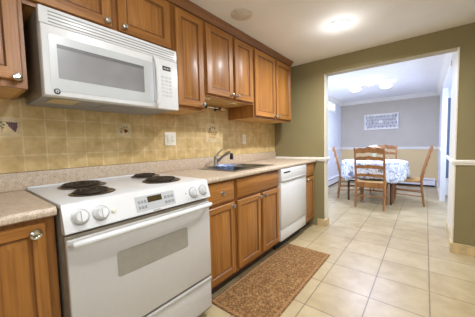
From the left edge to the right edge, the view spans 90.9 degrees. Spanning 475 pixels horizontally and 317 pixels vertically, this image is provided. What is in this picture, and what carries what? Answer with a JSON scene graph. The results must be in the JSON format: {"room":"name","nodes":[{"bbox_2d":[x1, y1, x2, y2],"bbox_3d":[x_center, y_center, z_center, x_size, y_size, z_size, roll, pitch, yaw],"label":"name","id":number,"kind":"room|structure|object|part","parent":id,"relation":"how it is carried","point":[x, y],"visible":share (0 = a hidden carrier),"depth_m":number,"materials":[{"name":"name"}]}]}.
{"room":"kitchen","nodes":[
{"label":"kitchen","id":0,"kind":"room"},
{"bbox_2d":[2,92,274,190],"bbox_3d":[-1.072,-0.038,1.625,0.120,2.215,5.080,2,5,39],"label":"wall","id":1,"kind":"structure","parent":0,"point":[22,94],"depth_m":1.50,"materials":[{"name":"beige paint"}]},
{"bbox_2d":[0,0,27,98],"bbox_3d":[-1.287,-0.672,0.909,0.403,0.739,0.619,2,5,39],"label":"upper cabinet","id":2,"kind":"object","parent":1,"relation":"attached to","point":[13,71],"visible":1,"depth_m":1.02,"materials":[{"name":"brown wood"}]},
{"bbox_3d":[-1.160,-0.675,0.809,0.021,0.688,0.582,2,5,39],"label":"door","id":3,"kind":"part","parent":2,"relation":"part of","materials":[{"name":"brown wood"}]},
{"bbox_3d":[-0.964,-0.358,1.023,0.029,0.035,0.035,2,5,39],"label":"knob","id":4,"kind":"part","parent":2,"relation":"part of","materials":[{"name":"silver metal"}]},
{"bbox_2d":[21,0,170,49],"bbox_3d":[-0.847,-0.910,1.450,0.403,0.354,0.798,2,5,39],"label":"upper cabinet","id":5,"kind":"object","parent":1,"relation":"attached to","point":[145,20],"visible":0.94,"depth_m":1.39,"materials":[{"name":"brown wood"}]},
{"bbox_3d":[-0.846,-0.894,1.193,0.021,0.314,0.370,2,5,39],"label":"door","id":6,"kind":"part","parent":5,"relation":"part of","materials":[{"name":"brown wood"}]},
{"bbox_2d":[23,4,178,115],"bbox_3d":[-0.798,-0.524,1.469,0.459,0.409,0.756,2,5,39],"label":"microwave","id":7,"kind":"object","parent":5,"relation":"attached to","point":[72,62],"visible":1,"depth_m":1.25,"materials":[{"name":"metal"}]},
{"bbox_3d":[-0.728,-0.476,1.305,0.044,0.328,0.583,2,5,39],"label":"door","id":8,"kind":"part","parent":7,"relation":"part of","materials":[{"name":"white plastic"}]},
{"bbox_3d":[-0.517,-0.501,1.498,0.058,0.323,0.026,2,5,39],"label":"door handle","id":9,"kind":"part","parent":7,"relation":"part of","materials":[{"name":"white plastic"}]},
{"bbox_3d":[-0.491,-0.500,1.600,0.043,0.328,0.170,2,5,39],"label":"control panel","id":10,"kind":"part","parent":7,"relation":"part of","materials":[{"name":"white plastic"}]},
{"bbox_3d":[-0.726,-0.774,1.306,0.029,0.033,0.033,2,5,39],"label":"knob","id":11,"kind":"part","parent":5,"relation":"part of","materials":[{"name":"silver metal"}]},
{"bbox_3d":[-0.593,-0.920,1.506,0.021,0.314,0.363,2,5,39],"label":"door","id":12,"kind":"part","parent":5,"relation":"part of","materials":[{"name":"brown wood"}]},
{"bbox_2d":[0,97,274,173],"bbox_3d":[-0.540,-0.262,2.173,0.014,0.536,3.525,2,5,39],"label":"tile backsplash","id":13,"kind":"structure","parent":1,"relation":"attached to","point":[32,138],"depth_m":1.69,"materials":[{"name":"tile"}]},
{"bbox_2d":[164,132,175,145],"bbox_3d":[-0.599,-0.175,2.089,0.008,0.117,0.117,2,5,39],"label":"wall plate","id":14,"kind":"object","parent":13,"relation":"attached to","point":[170,137],"visible":1,"depth_m":2.09,"materials":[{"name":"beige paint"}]},
{"bbox_2d":[205,105,224,110],"bbox_3d":[-0.251,-0.527,2.449,0.090,0.043,0.290,2,5,39],"label":"paper towel holder","id":15,"kind":"object","parent":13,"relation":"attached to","point":[206,106],"visible":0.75,"depth_m":2.47,"materials":[{"name":"black plastic"}]},
{"bbox_2d":[242,135,245,143],"bbox_3d":[0.086,-0.242,2.941,0.007,0.117,0.072,2,5,39],"label":"wall plate","id":16,"kind":"object","parent":13,"relation":"attached to","point":[243,136],"visible":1,"depth_m":2.94,"materials":[{"name":"beige plastic"}]},
{"bbox_2d":[160,2,205,114],"bbox_3d":[-0.494,-0.754,1.894,0.403,0.739,0.311,2,5,39],"label":"upper cabinet","id":17,"kind":"object","parent":1,"relation":"attached to","point":[186,32],"visible":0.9,"depth_m":1.78,"materials":[{"name":"brown wood"}]},
{"bbox_3d":[-0.363,-0.751,1.799,0.021,0.698,0.264,2,5,39],"label":"door","id":18,"kind":"part","parent":17,"relation":"part of","materials":[{"name":"brown wood"}]},
{"bbox_2d":[202,20,252,108],"bbox_3d":[-0.180,-0.852,2.282,0.403,0.606,0.694,2,5,39],"label":"upper cabinet","id":19,"kind":"object","parent":1,"relation":"attached to","point":[228,65],"visible":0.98,"depth_m":2.13,"materials":[{"name":"brown wood"}]},
{"bbox_3d":[-0.154,-0.838,2.056,0.021,0.568,0.336,2,5,39],"label":"door","id":20,"kind":"part","parent":19,"relation":"part of","materials":[{"name":"brown wood"}]},
{"bbox_3d":[0.062,-0.860,2.325,0.021,0.568,0.288,2,5,39],"label":"door","id":21,"kind":"part","parent":19,"relation":"part of","materials":[{"name":"brown wood"}]},
{"bbox_2d":[167,0,293,66],"bbox_3d":[-0.459,-1.154,1.922,0.398,0.053,3.350,2,5,39],"label":"trim","id":22,"kind":"structure","parent":1,"relation":"attached to","point":[186,5],"depth_m":2.09,"materials":[{"name":"brown wood"}]},
{"bbox_2d":[228,47,290,123],"bbox_3d":[0.317,-0.837,2.902,0.403,0.739,0.885,2,5,39],"label":"upper cabinet","id":23,"kind":"object","parent":1,"relation":"attached to","point":[271,77],"visible":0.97,"depth_m":2.69,"materials":[{"name":"brown wood"}]},
{"bbox_3d":[0.316,-0.821,2.642,0.021,0.698,0.427,2,5,39],"label":"door","id":24,"kind":"part","parent":23,"relation":"part of","materials":[{"name":"brown wood"}]},
{"bbox_3d":[0.592,-0.849,2.984,0.021,0.698,0.382,2,5,39],"label":"door","id":25,"kind":"part","parent":23,"relation":"part of","materials":[{"name":"brown wood"}]},
{"bbox_2d":[189,0,474,101],"bbox_3d":[1.540,-1.311,2.144,3.750,0.135,9.320,2,5,39],"label":"ceiling","id":26,"kind":"structure","parent":0,"point":[298,30],"depth_m":2.23,"materials":[{"name":"paint"}]},
{"bbox_2d":[231,8,252,20],"bbox_3d":[0.037,-1.186,1.933,0.188,0.020,0.188,2,5,39],"label":"recessed light","id":27,"kind":"object","parent":26,"relation":"in","point":[241,14],"visible":1,"depth_m":1.91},
{"bbox_2d":[328,19,349,29],"bbox_3d":[0.930,-1.220,2.139,0.188,0.020,0.188,2,5,39],"label":"recessed light","id":28,"kind":"object","parent":26,"relation":"in","point":[341,23],"visible":1,"depth_m":2.11,"materials":[{"name":"white glass"}]},
{"bbox_2d":[350,80,391,91],"bbox_3d":[2.479,-1.388,4.427,0.713,0.114,0.685,2,5,39],"label":"ceiling lamp","id":29,"kind":"object","parent":26,"relation":"attached to","point":[373,82],"visible":1,"depth_m":4.40,"materials":[{"name":"silver metal"}]},
{"bbox_3d":[2.380,-1.381,4.714,0.200,0.069,0.200,2,5,39],"label":"lamp shade","id":30,"kind":"part","parent":29,"relation":"part of","materials":[{"name":"white glass"}]},
{"bbox_3d":[2.382,-1.349,4.196,0.200,0.069,0.200,2,5,39],"label":"lamp shade","id":31,"kind":"part","parent":29,"relation":"part of","materials":[{"name":"white glass"}]},
{"bbox_3d":[2.831,-1.376,4.456,0.200,0.069,0.200,2,5,39],"label":"lamp shade","id":32,"kind":"part","parent":29,"relation":"part of","materials":[{"name":"white glass"}]},
{"bbox_2d":[328,104,340,177],"bbox_3d":[1.743,-0.357,5.328,0.120,2.250,4.000,2,5,39],"label":"wall","id":33,"kind":"structure","parent":0,"point":[334,119],"depth_m":6.32,"materials":[{"name":"paint"}]},
{"bbox_2d":[328,101,335,112],"bbox_3d":[2.216,-1.333,5.851,0.102,0.280,1.290,2,5,39],"label":"window","id":34,"kind":"structure","parent":33,"relation":"in","point":[333,105],"depth_m":6.29,"materials":[{"name":"white paint"}]},
{"bbox_2d":[328,174,341,186],"bbox_3d":[2.416,0.606,6.055,0.057,0.205,1.850,2,5,39],"label":"baseboard heater","id":35,"kind":"object","parent":33,"relation":"attached to","point":[333,180],"visible":0.37,"depth_m":6.17,"materials":[{"name":"metal"}]},
{"bbox_2d":[199,180,474,316],"bbox_3d":[1.616,1.016,2.276,3.900,0.100,9.320,2,5,39],"label":"floor","id":36,"kind":"structure","parent":0,"point":[396,261],"depth_m":2.18,"materials":[{"name":"beige tile"}]},
{"bbox_2d":[0,216,60,316],"bbox_3d":[-1.164,0.681,0.905,0.657,0.874,0.653,2,5,39],"label":"base cabinet","id":37,"kind":"object","parent":36,"relation":"on","point":[29,281],"visible":0.94,"depth_m":0.89,"materials":[{"name":"brown wood"}]},
{"bbox_2d":[0,190,56,226],"bbox_3d":[-1.175,0.224,0.878,0.642,0.038,0.655,2,5,39],"label":"countertop","id":38,"kind":"structure","parent":37,"relation":"on","point":[20,206],"depth_m":0.92,"materials":[{"name":"beige laminate"}]},
{"bbox_3d":[-0.766,0.287,0.886,0.029,0.041,0.041,2,5,39],"label":"knob","id":39,"kind":"part","parent":37,"relation":"part of","materials":[{"name":"silver metal"}]},
{"bbox_2d":[26,172,211,316],"bbox_3d":[-0.661,0.603,1.435,0.725,0.940,0.790,2,5,39],"label":"electric range","id":40,"kind":"object","parent":36,"relation":"on","point":[133,245],"visible":1,"depth_m":1.17,"materials":[{"name":"metal"}]},
{"bbox_3d":[-0.634,0.241,0.952,0.052,0.066,0.068,2,5,39],"label":"burner knob","id":41,"kind":"part","parent":40,"relation":"part of","materials":[{"name":"white plastic"}]},
{"bbox_3d":[-0.911,0.157,1.377,0.244,0.006,0.244,2,5,39],"label":"burner","id":42,"kind":"part","parent":40,"relation":"part of","materials":[{"name":"metal"}]},
{"bbox_3d":[-0.721,0.166,1.167,0.204,0.006,0.204,2,5,39],"label":"burner","id":43,"kind":"part","parent":40,"relation":"part of","materials":[{"name":"metal"}]},
{"bbox_3d":[-0.585,0.238,1.012,0.052,0.066,0.068,2,5,39],"label":"burner knob","id":44,"kind":"part","parent":40,"relation":"part of","materials":[{"name":"white plastic"}]},
{"bbox_2d":[26,172,204,208],"bbox_3d":[-0.704,0.159,1.433,0.636,0.031,0.790,2,5,39],"label":"cooktop","id":45,"kind":"object","parent":40,"relation":"in","point":[92,193],"depth_m":1.26,"materials":[{"name":"white metal"}]},
{"bbox_3d":[-0.445,0.220,1.229,0.051,0.114,0.790,2,5,39],"label":"control panel","id":46,"kind":"part","parent":40,"relation":"part of","materials":[{"name":"white ceramic"}]},
{"bbox_3d":[-0.429,0.548,1.244,0.016,0.494,0.782,2,5,39],"label":"oven door","id":47,"kind":"part","parent":40,"relation":"part of","materials":[{"name":"white metal"}]},
{"bbox_3d":[-0.406,0.316,1.210,0.056,0.031,0.781,2,5,39],"label":"oven handle","id":48,"kind":"part","parent":40,"relation":"part of","materials":[{"name":"white ceramic"}]},
{"bbox_3d":[-0.679,0.129,1.728,0.204,0.006,0.204,2,5,39],"label":"burner","id":49,"kind":"part","parent":40,"relation":"part of","materials":[{"name":"metal"}]},
{"bbox_3d":[-0.427,0.222,1.232,0.024,0.073,0.227,2,5,39],"label":"clock panel","id":50,"kind":"part","parent":40,"relation":"part of","materials":[{"name":"white plastic"}]},
{"bbox_3d":[-0.488,0.139,1.504,0.238,0.006,0.238,2,5,39],"label":"burner","id":51,"kind":"part","parent":40,"relation":"part of","materials":[{"name":"metal"}]},
{"bbox_3d":[-0.420,0.912,1.266,0.018,0.208,0.784,2,5,39],"label":"storage drawer","id":52,"kind":"part","parent":40,"relation":"part of","materials":[{"name":"white metal"}]},
{"bbox_3d":[-0.258,0.208,1.417,0.052,0.066,0.068,2,5,39],"label":"burner knob","id":53,"kind":"part","parent":40,"relation":"part of","materials":[{"name":"white plastic"}]},
{"bbox_3d":[-0.210,0.200,1.478,0.052,0.066,0.068,2,5,39],"label":"burner knob","id":54,"kind":"part","parent":40,"relation":"part of","materials":[{"name":"white plastic"}]},
{"bbox_2d":[206,179,235,294],"bbox_3d":[-0.347,0.598,1.920,0.657,0.874,0.352,2,5,39],"label":"base cabinet","id":55,"kind":"object","parent":36,"relation":"on","point":[221,212],"visible":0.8,"depth_m":1.74,"materials":[{"name":"brown wood"}]},
{"bbox_2d":[0,152,316,192],"bbox_3d":[-0.283,0.083,1.984,0.642,0.138,3.508,2,5,39],"label":"countertop","id":56,"kind":"structure","parent":55,"relation":"on","point":[9,182],"depth_m":1.82,"materials":[{"name":"beige stone"}]},
{"bbox_2d":[208,149,232,166],"bbox_3d":[-0.169,-0.005,2.360,0.172,0.175,0.218,2,5,39],"label":"faucet","id":57,"kind":"object","parent":56,"relation":"on","point":[216,159],"visible":0.86,"depth_m":2.38,"materials":[{"name":"silver metal"}]},
{"bbox_3d":[-0.136,-0.020,2.388,0.153,0.111,0.030,-1,4,1],"label":"spout","id":58,"kind":"part","parent":57,"relation":"part of","materials":[{"name":"silver metal"}]},
{"bbox_2d":[200,163,271,171],"bbox_3d":[0.007,0.167,2.337,0.456,0.174,0.666,2,5,39],"label":"sink","id":59,"kind":"object","parent":56,"relation":"in","point":[243,166],"visible":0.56,"depth_m":2.31,"materials":[{"name":"silver metal"}]},
{"bbox_2d":[215,164,235,169],"bbox_3d":[-0.113,0.159,2.243,0.196,0.200,0.216,2,5,39],"label":"basin","id":60,"kind":"object","parent":59,"relation":"in","point":[221,166],"visible":0.43,"depth_m":2.18,"materials":[{"name":"silver metal"}]},
{"bbox_3d":[-0.079,0.179,2.214,0.344,0.169,0.274,2,5,39],"label":"bowl","id":61,"kind":"part","parent":59,"relation":"part of","materials":[{"name":"silver metal"}]},
{"bbox_3d":[0.112,0.160,2.451,0.344,0.169,0.264,2,5,39],"label":"bowl","id":62,"kind":"part","parent":59,"relation":"part of","materials":[{"name":"silver metal"}]},
{"bbox_3d":[-0.129,0.256,1.718,0.021,0.148,0.306,2,5,39],"label":"drawer","id":63,"kind":"part","parent":55,"relation":"part of","materials":[{"name":"brown wood"}]},
{"bbox_3d":[-0.120,0.631,1.741,0.021,0.560,0.306,2,5,39],"label":"door","id":64,"kind":"part","parent":55,"relation":"part of","materials":[{"name":"brown wood"}]},
{"bbox_2d":[230,170,278,280],"bbox_3d":[-0.015,0.564,2.332,0.657,0.874,0.704,2,5,39],"label":"base cabinet","id":65,"kind":"object","parent":36,"relation":"on","point":[256,197],"visible":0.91,"depth_m":2.08,"materials":[{"name":"brown wood"}]},
{"bbox_3d":[0.107,0.607,2.023,0.021,0.560,0.331,2,5,39],"label":"door","id":66,"kind":"part","parent":65,"relation":"part of","materials":[{"name":"brown wood"}]},
{"bbox_3d":[0.204,0.221,2.131,0.021,0.148,0.670,2,5,39],"label":"drawer","id":67,"kind":"part","parent":65,"relation":"part of","materials":[{"name":"brown wood"}]},
{"bbox_3d":[0.328,0.585,2.298,0.021,0.560,0.302,2,5,39],"label":"door","id":68,"kind":"part","parent":65,"relation":"part of","materials":[{"name":"brown wood"}]},
{"bbox_2d":[212,243,329,316],"bbox_3d":[0.368,1.007,2.030,0.474,0.009,1.233,2,5,39],"label":"rug","id":69,"kind":"object","parent":36,"relation":"on","point":[269,288],"visible":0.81,"depth_m":1.89,"materials":[{"name":"brown carpet"}]},
{"bbox_2d":[273,164,305,249],"bbox_3d":[0.420,0.521,2.855,0.630,0.872,0.646,2,5,39],"label":"dishwasher","id":70,"kind":"object","parent":36,"relation":"on","point":[291,180],"visible":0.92,"depth_m":2.60,"materials":[{"name":"metal"}]},
{"bbox_3d":[0.390,0.906,2.910,0.530,0.099,0.630,2,5,39],"label":"kick plate","id":71,"kind":"part","parent":70,"relation":"part of","materials":[{"name":"black plastic"}]},
{"bbox_3d":[0.631,0.158,2.654,0.053,0.132,0.646,2,5,39],"label":"control panel","id":72,"kind":"part","parent":70,"relation":"part of","materials":[{"name":"white plastic"}]},
{"bbox_3d":[0.636,0.472,2.676,0.047,0.491,0.646,2,5,39],"label":"door panel","id":73,"kind":"part","parent":70,"relation":"part of","materials":[{"name":"white metal"}]},
{"bbox_3d":[0.641,0.787,2.699,0.039,0.128,0.646,2,5,39],"label":"panel","id":74,"kind":"part","parent":70,"relation":"part of","materials":[{"name":"white metal"}]},
{"bbox_2d":[300,163,313,229],"bbox_3d":[0.720,0.489,3.244,0.657,0.874,0.328,2,5,39],"label":"base cabinet","id":75,"kind":"object","parent":36,"relation":"on","point":[309,214],"visible":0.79,"depth_m":3.05,"materials":[{"name":"brown wood"}]},
{"bbox_3d":[0.948,0.521,3.068,0.021,0.560,0.280,2,5,39],"label":"door","id":76,"kind":"part","parent":75,"relation":"part of","materials":[{"name":"brown wood"}]},
{"bbox_3d":[0.939,0.146,3.045,0.021,0.148,0.280,2,5,39],"label":"drawer","id":77,"kind":"part","parent":75,"relation":"part of","materials":[{"name":"brown wood"}]},
{"bbox_2d":[332,146,363,199],"bbox_3d":[2.268,0.267,4.819,0.575,1.049,0.461,0,4,23],"label":"dining chair","id":78,"kind":"object","parent":36,"relation":"on","point":[333,148],"visible":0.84,"depth_m":4.68,"materials":[{"name":"brown wood"}]},
{"bbox_3d":[2.005,0.286,4.704,0.162,1.036,0.041,0,4,23],"label":"post","id":79,"kind":"part","parent":78,"relation":"part of","materials":[{"name":"brown wood"}]},
{"bbox_2d":[347,180,392,204],"bbox_3d":[2.632,0.420,4.547,1.090,0.755,1.090,2,5,39],"label":"dining table","id":80,"kind":"object","parent":36,"relation":"on","point":[348,181],"visible":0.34,"depth_m":4.12,"materials":[{"name":"brown wood"}]},
{"bbox_3d":[2.162,0.446,4.542,0.060,0.727,0.060,2,5,39],"label":"leg","id":81,"kind":"part","parent":80,"relation":"part of","materials":[{"name":"brown wood"}]},
{"bbox_2d":[341,159,409,183],"bbox_3d":[2.627,0.226,4.531,1.173,0.375,1.166,2,5,39],"label":"tablecloth","id":82,"kind":"object","parent":80,"relation":"on","point":[397,171],"visible":0.74,"depth_m":4.07,"materials":[{"name":"white fabric"}]},
{"bbox_2d":[369,145,380,160],"bbox_3d":[2.636,-0.111,4.498,0.228,0.299,0.226,2,5,39],"label":"flower arrangement","id":83,"kind":"object","parent":82,"relation":"on","point":[372,146],"visible":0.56,"depth_m":4.48,"materials":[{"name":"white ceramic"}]},
{"bbox_3d":[2.704,0.460,4.107,0.060,0.727,0.060,2,5,39],"label":"leg","id":84,"kind":"part","parent":80,"relation":"part of","materials":[{"name":"brown wood"}]},
{"bbox_2d":[353,147,388,210],"bbox_3d":[2.305,0.316,4.024,0.461,1.049,0.575,2,5,39],"label":"dining chair","id":85,"kind":"object","parent":36,"relation":"on","point":[365,183],"visible":0.98,"depth_m":3.87,"materials":[{"name":"brown wood"}]},
{"bbox_3d":[2.018,0.330,4.003,0.041,1.036,0.162,2,5,39],"label":"post","id":86,"kind":"part","parent":85,"relation":"part of","materials":[{"name":"brown wood"}]},
{"bbox_3d":[2.222,0.449,3.926,0.380,0.096,0.016,2,5,39],"label":"rail","id":87,"kind":"part","parent":85,"relation":"part of","materials":[{"name":"brown wood"}]},
{"bbox_3d":[2.358,0.403,4.094,0.450,0.045,0.411,2,5,39],"label":"seat","id":88,"kind":"part","parent":85,"relation":"part of","materials":[{"name":"beige wicker"}]},
{"bbox_3d":[2.345,0.339,3.740,0.041,1.036,0.162,2,5,39],"label":"post","id":89,"kind":"part","parent":85,"relation":"part of","materials":[{"name":"brown wood"}]},
{"bbox_3d":[2.638,0.610,4.121,0.040,0.430,0.038,2,5,39],"label":"leg","id":90,"kind":"part","parent":85,"relation":"part of","materials":[{"name":"brown wood"}]},
{"bbox_2d":[370,145,396,192],"bbox_3d":[3.208,0.224,5.135,0.461,1.049,0.575,2,5,39],"label":"dining chair","id":91,"kind":"object","parent":36,"relation":"on","point":[385,146],"visible":0.23,"depth_m":5.24,"materials":[{"name":"brown wood"}]},
{"bbox_2d":[392,145,433,206],"bbox_3d":[3.143,0.284,4.210,0.575,1.049,0.461,1,5,38],"label":"dining chair","id":92,"kind":"object","parent":36,"relation":"on","point":[408,179],"visible":0.9,"depth_m":4.07,"materials":[{"name":"brown wood"}]},
{"bbox_3d":[3.080,0.375,4.266,0.411,0.045,0.450,1,5,38],"label":"seat","id":93,"kind":"part","parent":92,"relation":"part of","materials":[{"name":"beige wicker"}]},
{"bbox_3d":[3.427,0.281,4.255,0.162,1.036,0.041,1,5,38],"label":"post","id":94,"kind":"part","parent":92,"relation":"part of","materials":[{"name":"brown wood"}]},
{"bbox_3d":[3.170,0.308,3.924,0.162,1.036,0.041,1,5,38],"label":"post","id":95,"kind":"part","parent":92,"relation":"part of","materials":[{"name":"brown wood"}]},
{"bbox_2d":[274,22,474,246],"bbox_3d":[1.875,-0.188,2.598,3.750,2.250,0.140,2,5,39],"label":"wall","id":96,"kind":"structure","parent":0,"point":[303,136],"depth_m":2.57,"materials":[{"name":"green paint"}]},
{"bbox_2d":[276,157,329,160],"bbox_3d":[0.916,0.001,3.373,0.770,0.052,0.160,2,5,39],"label":"trim","id":97,"kind":"structure","parent":96,"relation":"attached to","point":[316,158],"depth_m":3.19,"materials":[{"name":"white paint"}]},
{"bbox_2d":[317,217,328,226],"bbox_3d":[1.186,0.867,3.226,0.114,0.100,0.142,2,5,39],"label":"baseboard","id":98,"kind":"structure","parent":96,"relation":"attached to","point":[320,222],"depth_m":3.18,"materials":[{"name":"beige tile"}]},
{"bbox_2d":[324,47,459,242],"bbox_3d":[1.689,-0.078,2.744,1.282,2.021,0.128,2,5,39],"label":"trim","id":99,"kind":"structure","parent":96,"relation":"attached to","point":[455,49],"depth_m":2.60,"materials":[{"name":"beige paint"}]},
{"bbox_2d":[446,220,474,256],"bbox_3d":[2.966,0.884,2.270,1.392,0.100,0.882,2,5,39],"label":"baseboard","id":100,"kind":"structure","parent":96,"relation":"attached to","point":[457,248],"depth_m":2.32,"materials":[{"name":"beige tile"}]},
{"bbox_2d":[446,155,474,165],"bbox_3d":[2.944,0.025,2.219,1.400,0.052,0.902,2,5,39],"label":"trim","id":101,"kind":"structure","parent":96,"relation":"attached to","point":[454,162],"depth_m":2.27,"materials":[{"name":"white paint"}]},
{"bbox_2d":[341,95,439,186],"bbox_3d":[3.922,-0.465,6.215,2.402,2.250,0.120,2,5,39],"label":"wall","id":102,"kind":"structure","parent":0,"point":[418,117],"depth_m":5.90,"materials":[{"name":"grey paint"}]},
{"bbox_2d":[364,112,398,129],"bbox_3d":[3.790,-0.976,6.179,0.780,0.410,0.033,2,5,39],"label":"carved wall panel","id":103,"kind":"object","parent":102,"relation":"attached to","point":[386,120],"visible":1,"depth_m":6.16,"materials":[{"name":"white paint"}]},
{"bbox_2d":[328,147,441,151],"bbox_3d":[3.200,-0.201,5.325,2.162,0.060,2.200,2,5,39],"label":"trim","id":104,"kind":"structure","parent":102,"relation":"attached to","point":[438,148],"depth_m":5.92,"materials":[{"name":"white paint"}]},
{"bbox_2d":[350,178,434,186],"bbox_3d":[3.944,0.562,6.167,1.940,0.205,0.057,2,5,39],"label":"baseboard heater","id":105,"kind":"object","parent":102,"relation":"attached to","point":[427,182],"visible":0.33,"depth_m":5.67,"materials":[{"name":"metal"}]},
{"bbox_2d":[437,51,456,232],"bbox_3d":[3.498,-0.310,3.918,0.060,2.250,4.000,2,5,39],"label":"wall","id":106,"kind":"structure","parent":0,"point":[452,75],"depth_m":3.64,"materials":[{"name":"paint"}]},
{"bbox_2d":[328,52,453,105],"bbox_3d":[2.613,-1.411,4.553,2.162,0.090,3.980,2,5,39],"label":"trim","id":107,"kind":"structure","parent":106,"relation":"attached to","point":[447,58],"depth_m":5.66,"materials":[{"name":"white paint"}]},
{"bbox_2d":[436,183,440,200],"bbox_3d":[4.779,0.694,4.513,1.382,0.110,1.600,2,5,39],"label":"baseboard","id":108,"kind":"structure","parent":106,"relation":"attached to","point":[437,187],"depth_m":4.70,"materials":[{"name":"white paint"}]},
{"bbox_2d":[439,60,451,194],"bbox_3d":[3.238,-0.282,3.654,0.014,2.020,1.720,2,5,39],"label":"trim","id":109,"kind":"structure","parent":106,"relation":"attached to","point":[450,64],"depth_m":4.22,"materials":[{"name":"white paint"}]},
{"bbox_3d":[3.795,-0.267,3.117,1.408,2.250,3.080,2,5,39],"label":"wall","id":110,"kind":"structure","parent":0,"visible":0},
{"bbox_2d":[445,91,450,195],"bbox_3d":[4.477,-0.276,4.347,0.926,2.080,0.108,2,5,39],"label":"door","id":111,"kind":"structure","parent":110,"relation":"in","point":[449,92],"depth_m":4.61,"materials":[{"name":"white paint"}]},
{"bbox_3d":[4.421,-0.388,4.405,0.730,1.580,0.007,2,5,39],"label":"glass","id":112,"kind":"part","parent":111,"relation":"part of","materials":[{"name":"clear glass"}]}
]}

